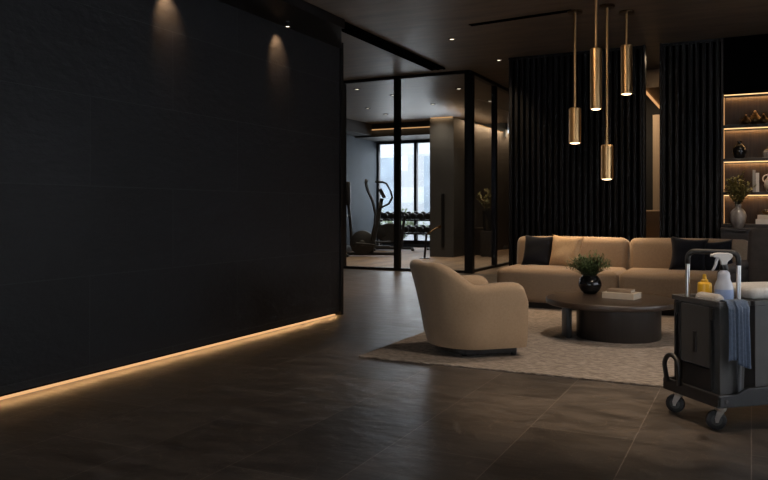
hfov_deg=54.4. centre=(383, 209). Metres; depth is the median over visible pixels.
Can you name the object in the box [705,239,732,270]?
cushion
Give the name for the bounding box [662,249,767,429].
cart
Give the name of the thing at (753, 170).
book
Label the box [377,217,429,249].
dumbbell rack
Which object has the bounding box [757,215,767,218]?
book
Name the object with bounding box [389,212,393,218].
dumbbell
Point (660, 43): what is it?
trim
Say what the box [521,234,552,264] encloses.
cushion
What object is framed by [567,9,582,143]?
pendant lamp
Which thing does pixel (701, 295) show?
cloth
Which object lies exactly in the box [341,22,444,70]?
ceiling vent
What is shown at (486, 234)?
planter
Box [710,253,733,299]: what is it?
spray bottle
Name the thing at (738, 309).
draped cloth
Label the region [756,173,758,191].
book
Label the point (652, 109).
wall
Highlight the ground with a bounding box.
[404,235,429,240]
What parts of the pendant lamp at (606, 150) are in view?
rod, lamp shade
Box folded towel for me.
[732,282,767,298]
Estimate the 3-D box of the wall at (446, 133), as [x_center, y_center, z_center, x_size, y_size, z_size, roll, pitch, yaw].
[2.839,-0.588,21.840,0.650,3.575,6.300,0,0,26]
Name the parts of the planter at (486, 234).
pot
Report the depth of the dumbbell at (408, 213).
22.80 m
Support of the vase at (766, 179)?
on the bookcase
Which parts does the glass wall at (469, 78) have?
post, post, rail, rail, post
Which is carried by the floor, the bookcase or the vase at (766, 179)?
the bookcase
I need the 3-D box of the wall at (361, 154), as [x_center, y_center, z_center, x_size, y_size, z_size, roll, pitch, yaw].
[-2.208,-0.725,20.824,0.150,3.850,8.580,0,0,26]
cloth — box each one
[695,292,723,301]
[719,299,750,368]
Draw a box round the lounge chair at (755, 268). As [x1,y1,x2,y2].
[717,228,767,282]
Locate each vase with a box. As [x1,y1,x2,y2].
[578,275,601,293]
[724,171,755,227]
[732,141,746,157]
[762,174,767,191]
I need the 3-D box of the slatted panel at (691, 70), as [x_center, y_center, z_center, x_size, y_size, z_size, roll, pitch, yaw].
[4.818,-0.725,11.739,0.880,3.850,0.120,0,0,26]
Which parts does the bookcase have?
panel, panel, shelf, shelf, shelf, shelf, panel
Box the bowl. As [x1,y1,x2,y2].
[762,209,767,214]
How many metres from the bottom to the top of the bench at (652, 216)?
1.200 m
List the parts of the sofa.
seat, backrest, seat, backrest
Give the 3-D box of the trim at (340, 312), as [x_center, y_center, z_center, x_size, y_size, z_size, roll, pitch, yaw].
[-0.623,-0.360,8.632,0.320,3.120,0.060,0,0,26]
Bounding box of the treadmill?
[346,182,352,251]
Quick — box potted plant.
[561,250,613,293]
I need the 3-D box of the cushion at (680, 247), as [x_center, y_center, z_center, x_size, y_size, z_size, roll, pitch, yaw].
[3.558,0.525,8.726,0.468,0.451,0.213,0,0,11]
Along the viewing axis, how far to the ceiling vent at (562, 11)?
10.27 m
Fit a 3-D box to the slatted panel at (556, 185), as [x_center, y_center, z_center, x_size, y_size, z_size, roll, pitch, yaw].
[3.192,-0.725,12.539,2.255,3.850,0.120,0,0,26]
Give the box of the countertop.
[720,228,752,230]
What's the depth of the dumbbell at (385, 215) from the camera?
23.12 m
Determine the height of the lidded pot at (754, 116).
0.236 m
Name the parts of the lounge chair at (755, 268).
armrest, backrest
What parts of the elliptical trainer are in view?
frame, arm lever, arm lever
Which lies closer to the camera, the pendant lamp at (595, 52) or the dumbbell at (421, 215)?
the pendant lamp at (595, 52)
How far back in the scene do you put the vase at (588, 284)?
7.30 m
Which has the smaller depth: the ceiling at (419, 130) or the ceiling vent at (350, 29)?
the ceiling vent at (350, 29)
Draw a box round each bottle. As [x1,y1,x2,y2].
[697,274,711,292]
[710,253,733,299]
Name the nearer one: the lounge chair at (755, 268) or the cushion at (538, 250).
the lounge chair at (755, 268)
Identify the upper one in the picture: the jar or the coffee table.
the jar
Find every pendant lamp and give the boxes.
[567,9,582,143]
[590,0,601,109]
[599,3,614,179]
[619,10,633,94]
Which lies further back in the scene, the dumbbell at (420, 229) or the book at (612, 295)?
the dumbbell at (420, 229)
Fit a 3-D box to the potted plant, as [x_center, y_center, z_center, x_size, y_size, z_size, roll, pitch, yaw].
[2.006,0.604,7.380,0.511,0.441,0.516,0,0,26]
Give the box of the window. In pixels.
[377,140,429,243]
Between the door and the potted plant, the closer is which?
the potted plant
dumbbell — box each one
[382,211,390,218]
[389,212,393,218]
[403,211,411,218]
[404,224,411,232]
[410,211,418,218]
[410,225,418,232]
[417,211,425,218]
[417,225,425,232]
[425,211,429,218]
[425,225,429,232]
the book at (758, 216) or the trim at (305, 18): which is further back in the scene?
the book at (758, 216)
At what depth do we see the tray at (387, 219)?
22.81 m
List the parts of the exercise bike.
frame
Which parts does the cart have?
handle post, panel, panel, rim rail, handle post, post, lid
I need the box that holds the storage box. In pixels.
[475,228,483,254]
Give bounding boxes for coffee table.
[546,291,674,343]
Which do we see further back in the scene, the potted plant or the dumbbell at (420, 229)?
the dumbbell at (420, 229)
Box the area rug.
[359,307,673,386]
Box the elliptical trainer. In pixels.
[346,179,393,256]
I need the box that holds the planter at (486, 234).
[476,188,497,256]
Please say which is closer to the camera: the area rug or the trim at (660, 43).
the area rug
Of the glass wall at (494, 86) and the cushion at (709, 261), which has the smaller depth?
the cushion at (709, 261)
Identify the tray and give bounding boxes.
[380,217,429,220]
[404,231,428,234]
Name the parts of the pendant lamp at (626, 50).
rod, lamp shade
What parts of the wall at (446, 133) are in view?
pull handle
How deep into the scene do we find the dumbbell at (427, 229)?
22.47 m
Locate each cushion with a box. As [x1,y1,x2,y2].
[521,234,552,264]
[549,234,583,265]
[669,236,708,269]
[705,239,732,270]
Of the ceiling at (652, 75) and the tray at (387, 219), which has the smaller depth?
the ceiling at (652, 75)
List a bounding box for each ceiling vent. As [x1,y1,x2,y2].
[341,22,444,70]
[469,9,570,25]
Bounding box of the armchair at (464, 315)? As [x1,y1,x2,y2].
[410,259,528,355]
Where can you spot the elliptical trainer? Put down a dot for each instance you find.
(362, 242)
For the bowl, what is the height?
0.088 m
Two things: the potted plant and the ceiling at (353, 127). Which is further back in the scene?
the ceiling at (353, 127)
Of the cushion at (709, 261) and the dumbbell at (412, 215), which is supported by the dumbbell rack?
the dumbbell at (412, 215)
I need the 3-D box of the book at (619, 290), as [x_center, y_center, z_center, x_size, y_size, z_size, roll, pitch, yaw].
[2.229,0.756,7.018,0.225,0.026,0.150,0,0,34]
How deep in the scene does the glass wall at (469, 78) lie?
14.71 m
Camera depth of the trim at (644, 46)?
11.97 m
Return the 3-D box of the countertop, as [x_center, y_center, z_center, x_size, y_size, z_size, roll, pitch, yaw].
[6.058,0.292,10.895,2.090,0.045,0.340,0,0,26]
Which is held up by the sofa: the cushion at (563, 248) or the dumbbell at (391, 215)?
the cushion at (563, 248)
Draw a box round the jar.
[762,147,767,157]
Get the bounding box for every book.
[602,291,641,299]
[607,288,634,292]
[753,170,754,191]
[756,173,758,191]
[756,219,767,223]
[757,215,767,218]
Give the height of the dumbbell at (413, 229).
0.244 m
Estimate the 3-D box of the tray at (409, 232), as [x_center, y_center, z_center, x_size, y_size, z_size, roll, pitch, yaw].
[0.616,0.689,22.992,1.930,0.112,0.341,0,0,26]
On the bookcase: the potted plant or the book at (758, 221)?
the book at (758, 221)
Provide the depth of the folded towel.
4.18 m
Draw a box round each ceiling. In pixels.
[304,0,767,129]
[346,118,371,135]
[355,119,482,141]
[646,68,659,108]
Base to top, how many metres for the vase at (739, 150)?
0.270 m
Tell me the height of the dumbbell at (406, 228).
0.244 m
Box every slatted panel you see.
[508,45,642,265]
[662,38,720,238]
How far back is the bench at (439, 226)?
18.45 m
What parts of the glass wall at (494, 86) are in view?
rail, rail, post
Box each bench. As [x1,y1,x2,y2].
[419,225,440,258]
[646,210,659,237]
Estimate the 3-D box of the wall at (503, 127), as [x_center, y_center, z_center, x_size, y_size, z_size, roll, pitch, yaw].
[1.704,-0.725,23.792,4.550,3.850,0.200,0,0,26]
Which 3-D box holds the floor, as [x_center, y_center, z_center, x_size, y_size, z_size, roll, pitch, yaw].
[1.003,1.300,11.098,16.000,0.200,27.200,0,0,26]
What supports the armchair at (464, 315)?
on the area rug
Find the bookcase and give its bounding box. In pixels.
[720,34,767,240]
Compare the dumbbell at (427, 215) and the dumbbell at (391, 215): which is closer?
the dumbbell at (427, 215)
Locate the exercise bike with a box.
[374,212,413,250]
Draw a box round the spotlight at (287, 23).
[285,21,289,27]
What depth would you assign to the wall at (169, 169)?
5.92 m
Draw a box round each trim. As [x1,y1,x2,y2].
[218,0,344,47]
[336,43,342,314]
[643,45,645,237]
[660,43,661,237]
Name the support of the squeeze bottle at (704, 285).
on the cart
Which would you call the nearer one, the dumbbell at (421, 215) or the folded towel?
the folded towel
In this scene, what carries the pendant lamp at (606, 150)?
hanging from the ceiling at (423, 28)
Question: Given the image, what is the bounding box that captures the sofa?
[497,236,747,315]
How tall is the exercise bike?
1.160 m
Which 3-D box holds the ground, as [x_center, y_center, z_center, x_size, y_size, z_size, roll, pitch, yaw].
[16.309,1.425,44.468,70.000,0.350,45.800,0,0,26]
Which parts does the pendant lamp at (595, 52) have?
rod, lamp shade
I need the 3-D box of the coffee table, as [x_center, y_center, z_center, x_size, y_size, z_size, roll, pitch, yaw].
[2.118,1.006,6.999,1.180,0.360,1.180,0,0,26]
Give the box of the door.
[653,115,659,209]
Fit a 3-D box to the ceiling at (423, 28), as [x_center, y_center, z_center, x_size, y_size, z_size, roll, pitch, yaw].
[1.003,-2.750,11.098,16.000,0.200,27.200,0,0,26]
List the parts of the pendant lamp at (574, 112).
rod, lamp shade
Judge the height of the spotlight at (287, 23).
0.050 m
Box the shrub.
[380,208,423,239]
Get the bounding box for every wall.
[0,0,338,399]
[343,70,474,273]
[346,135,376,244]
[377,123,507,248]
[430,116,508,256]
[471,71,508,271]
[646,95,659,209]
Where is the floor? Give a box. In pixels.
[0,247,767,479]

